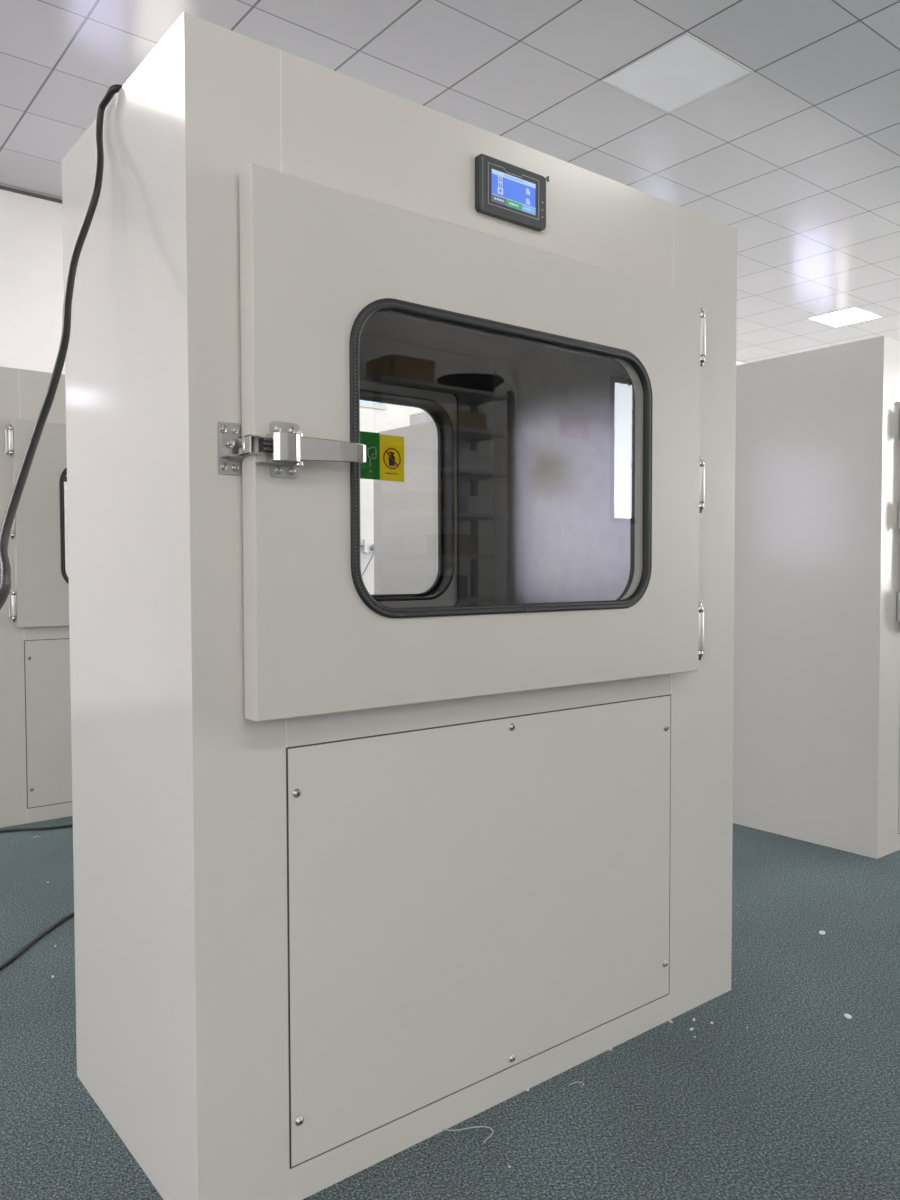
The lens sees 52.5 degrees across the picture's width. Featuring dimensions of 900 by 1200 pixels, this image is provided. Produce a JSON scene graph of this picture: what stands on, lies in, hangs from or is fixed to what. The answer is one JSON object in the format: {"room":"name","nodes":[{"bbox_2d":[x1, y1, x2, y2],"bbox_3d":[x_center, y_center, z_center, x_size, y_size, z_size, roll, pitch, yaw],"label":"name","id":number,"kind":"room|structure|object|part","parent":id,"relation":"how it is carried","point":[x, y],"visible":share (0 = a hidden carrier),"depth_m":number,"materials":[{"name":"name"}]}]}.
{"room":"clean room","nodes":[
{"label":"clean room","id":0,"kind":"room"},
{"bbox_2d":[0,189,745,594],"bbox_3d":[-1.320,-1.109,8.141,25.000,3.805,0.120,-2,2,-38],"label":"wall","id":1,"kind":"structure","parent":0,"point":[31,228],"depth_m":6.68,"materials":[{"name":"paint"}]},
{"bbox_2d":[0,186,61,203],"bbox_3d":[-5.197,-2.882,4.915,15.000,0.021,0.012,-2,2,-38],"label":"trim","id":2,"kind":"structure","parent":1,"relation":"attached to","point":[1,187],"depth_m":6.62,"materials":[{"name":"grey metal"}]},
{"bbox_2d":[360,400,385,409],"bbox_3d":[-1.038,-2.048,8.281,1.060,0.530,0.065,-2,2,-38],"label":"window","id":3,"kind":"structure","parent":1,"relation":"in","point":[368,404],"depth_m":8.51,"materials":[{"name":"glass"}]},
{"bbox_3d":[-0.572,-0.508,8.669,2.400,0.020,0.014,-2,2,-38],"label":"wall trunking","id":4,"kind":"structure","parent":1,"relation":"attached to","visible":0},
{"bbox_2d":[362,539,373,552],"bbox_3d":[-0.738,-0.504,8.488,0.124,0.124,0.092,-2,2,-38],"label":"wall socket","id":5,"kind":"object","parent":4,"relation":"attached to","point":[368,544],"visible":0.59,"depth_m":8.47,"materials":[{"name":"white plastic"}]},
{"bbox_2d":[362,551,373,575],"bbox_3d":[-0.816,0.140,8.454,0.270,1.244,0.050,-1,2,-26],"label":"cord","id":6,"kind":"object","parent":5,"relation":"hanging from","point":[373,551],"visible":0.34,"depth_m":8.47,"materials":[{"name":"grey plastic"}]},
{"bbox_2d":[0,0,899,363],"bbox_3d":[1.769,-2.913,4.188,25.000,0.050,9.820,-2,2,-38],"label":"ceiling","id":7,"kind":"structure","parent":0,"point":[799,154],"depth_m":5.29,"materials":[{"name":"tile"}]},
{"bbox_2d":[601,32,753,113],"bbox_3d":[1.261,-2.913,5.070,0.596,0.006,0.580,-2,2,-38],"label":"recessed light","id":8,"kind":"object","parent":7,"relation":"in","point":[685,69],"visible":1,"depth_m":5.05,"materials":[{"name":"white plastic"}]},
{"bbox_2d":[807,307,882,326],"bbox_3d":[4.312,-3.087,9.960,0.598,0.006,0.538,-2,2,-38],"label":"recessed light","id":9,"kind":"object","parent":7,"relation":"in","point":[851,315],"visible":1,"depth_m":9.96,"materials":[{"name":"white plastic"}]},
{"bbox_2d":[0,816,899,1199],"bbox_3d":[1.779,0.940,4.319,25.000,0.050,9.820,-2,2,-38],"label":"floor","id":10,"kind":"structure","parent":0,"point":[802,1102],"depth_m":1.90,"materials":[{"name":"blue carpet"}]},
{"bbox_2d":[0,366,72,827],"bbox_3d":[-1.620,-0.027,4.341,1.412,1.900,0.814,-2,2,-38],"label":"tall cabinet","id":11,"kind":"object","parent":10,"relation":"on","point":[36,754],"visible":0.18,"depth_m":3.81,"materials":[{"name":"white metal"}]},
{"bbox_3d":[-1.357,-0.326,4.102,1.116,0.854,0.045,-2,2,-38],"label":"door","id":12,"kind":"part","parent":11,"relation":"part of","materials":[{"name":"white metal"}]},
{"bbox_3d":[-1.392,-0.847,4.093,1.002,0.245,0.001,-2,2,-38],"label":"header panel","id":13,"kind":"part","parent":11,"relation":"part of","materials":[{"name":"white metal"}]},
{"bbox_3d":[-1.390,0.118,4.126,1.002,0.078,0.001,-2,2,-38],"label":"rail","id":14,"kind":"part","parent":11,"relation":"part of","materials":[{"name":"white metal"}]},
{"bbox_3d":[-1.388,0.512,4.139,0.998,0.705,0.001,-2,2,-38],"label":"access panel","id":15,"kind":"part","parent":11,"relation":"part of","materials":[{"name":"white metal"}]},
{"bbox_3d":[-1.387,0.898,4.152,1.002,0.062,0.001,-2,2,-38],"label":"kick rail","id":16,"kind":"part","parent":11,"relation":"part of","materials":[{"name":"white metal"}]},
{"bbox_2d":[0,824,72,832],"bbox_3d":[-2.002,0.946,3.530,2.901,0.012,0.125,-2,2,-36],"label":"cable","id":17,"kind":"object","parent":10,"relation":"on","point":[69,825],"visible":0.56,"depth_m":3.73,"materials":[{"name":"black rubber"}]},
{"bbox_2d":[0,912,73,969],"bbox_3d":[-1.132,0.987,2.236,0.555,0.012,2.824,1,2,24],"label":"cable","id":18,"kind":"object","parent":10,"relation":"on","point":[70,915],"visible":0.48,"depth_m":2.61,"materials":[{"name":"black rubber"}]},
{"bbox_2d":[62,12,736,1199],"bbox_3d":[-0.040,0.045,2.083,1.412,1.900,0.814,-2,2,-38],"label":"tall cabinet","id":19,"kind":"object","parent":10,"relation":"on","point":[359,875],"visible":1,"depth_m":1.66,"materials":[{"name":"white metal"}]},
{"bbox_2d":[0,84,122,609],"bbox_3d":[-1.393,0.084,0.889,2.463,1.919,0.881,-1,2,-25],"label":"power cable","id":20,"kind":"object","parent":19,"relation":"hanging from","point":[5,530],"visible":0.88,"depth_m":1.37,"materials":[{"name":"black rubber"}]},
{"bbox_3d":[-0.592,0.061,1.644,0.001,1.900,0.629,-2,2,-38],"label":"panel","id":21,"kind":"part","parent":19,"relation":"part of","materials":[{"name":"white metal"}]},
{"bbox_3d":[-0.345,-0.237,1.425,0.038,0.080,0.003,-2,2,-38],"label":"strike plate","id":22,"kind":"part","parent":19,"relation":"part of","materials":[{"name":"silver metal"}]},
{"bbox_3d":[-0.188,-0.236,1.449,0.126,0.037,0.021,-2,2,-38],"label":"latch handle","id":23,"kind":"part","parent":19,"relation":"part of","materials":[{"name":"silver metal"}]},
{"bbox_3d":[-0.305,-0.268,2.301,1.116,0.854,0.045,-2,2,-38],"label":"door","id":24,"kind":"part","parent":19,"relation":"part of","materials":[{"name":"white metal"}]},
{"bbox_3d":[-0.264,-0.264,2.291,0.985,0.805,0.010,-2,2,-38],"label":"opening frame","id":25,"kind":"part","parent":19,"relation":"part of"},
{"bbox_3d":[0.123,-0.251,1.764,1.116,0.854,0.045,-2,2,-38],"label":"door","id":26,"kind":"part","parent":19,"relation":"part of","materials":[{"name":"white metal"}]},
{"bbox_3d":[0.120,-0.773,1.781,1.002,0.245,0.001,-2,2,-38],"label":"header panel","id":27,"kind":"part","parent":19,"relation":"part of","materials":[{"name":"white metal"}]},
{"bbox_3d":[0.122,0.193,1.814,1.002,0.078,0.001,-2,2,-38],"label":"rail","id":28,"kind":"part","parent":19,"relation":"part of","materials":[{"name":"white metal"}]},
{"bbox_3d":[0.124,0.973,1.840,1.002,0.062,0.001,-2,2,-38],"label":"kick rail","id":29,"kind":"part","parent":19,"relation":"part of","materials":[{"name":"white metal"}]},
{"bbox_3d":[0.124,0.587,1.826,0.998,0.705,0.001,-2,2,-38],"label":"access panel","id":30,"kind":"part","parent":19,"relation":"part of","materials":[{"name":"white metal"}]},
{"bbox_2d":[374,421,437,594],"bbox_3d":[0.280,-0.082,5.830,1.412,1.900,0.814,-2,2,-38],"label":"tall cabinet","id":31,"kind":"object","parent":10,"relation":"on","point":[406,512],"visible":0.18,"depth_m":5.33,"materials":[{"name":"white metal"}]},
{"bbox_2d":[410,411,432,425],"bbox_3d":[-0.037,-1.060,5.412,0.290,0.085,0.290,-2,2,-38],"label":"tray","id":32,"kind":"object","parent":31,"relation":"on","point":[422,417],"visible":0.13,"depth_m":5.35,"materials":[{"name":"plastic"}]},
{"bbox_2d":[443,1126,493,1142],"bbox_3d":[0.035,1.003,1.730,0.096,0.004,0.046,1,2,27],"label":"thread","id":33,"kind":"object","parent":10,"relation":"on","point":[475,1126],"visible":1,"depth_m":1.73},
{"bbox_2d":[733,336,899,858],"bbox_3d":[1.917,-0.025,3.995,1.412,1.900,0.814,-2,2,-38],"label":"tall cabinet","id":34,"kind":"object","parent":10,"relation":"on","point":[816,704],"visible":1,"depth_m":3.49,"materials":[{"name":"white metal"}]},
{"bbox_3d":[2.082,0.903,3.752,1.002,0.062,0.001,-2,2,-38],"label":"kick rail","id":35,"kind":"part","parent":34,"relation":"part of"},
{"bbox_3d":[2.082,0.517,3.738,0.998,0.705,0.001,-2,2,-38],"label":"access panel","id":36,"kind":"part","parent":34,"relation":"part of","materials":[{"name":"white metal"}]},
{"bbox_2d":[844,1014,851,1018],"bbox_3d":[0.944,0.986,2.161,0.017,0.003,0.021,-1,2,-26],"label":"scrap","id":37,"kind":"object","parent":10,"relation":"on","point":[847,1016],"visible":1,"depth_m":2.16,"materials":[{"name":"white paper"}]}
]}

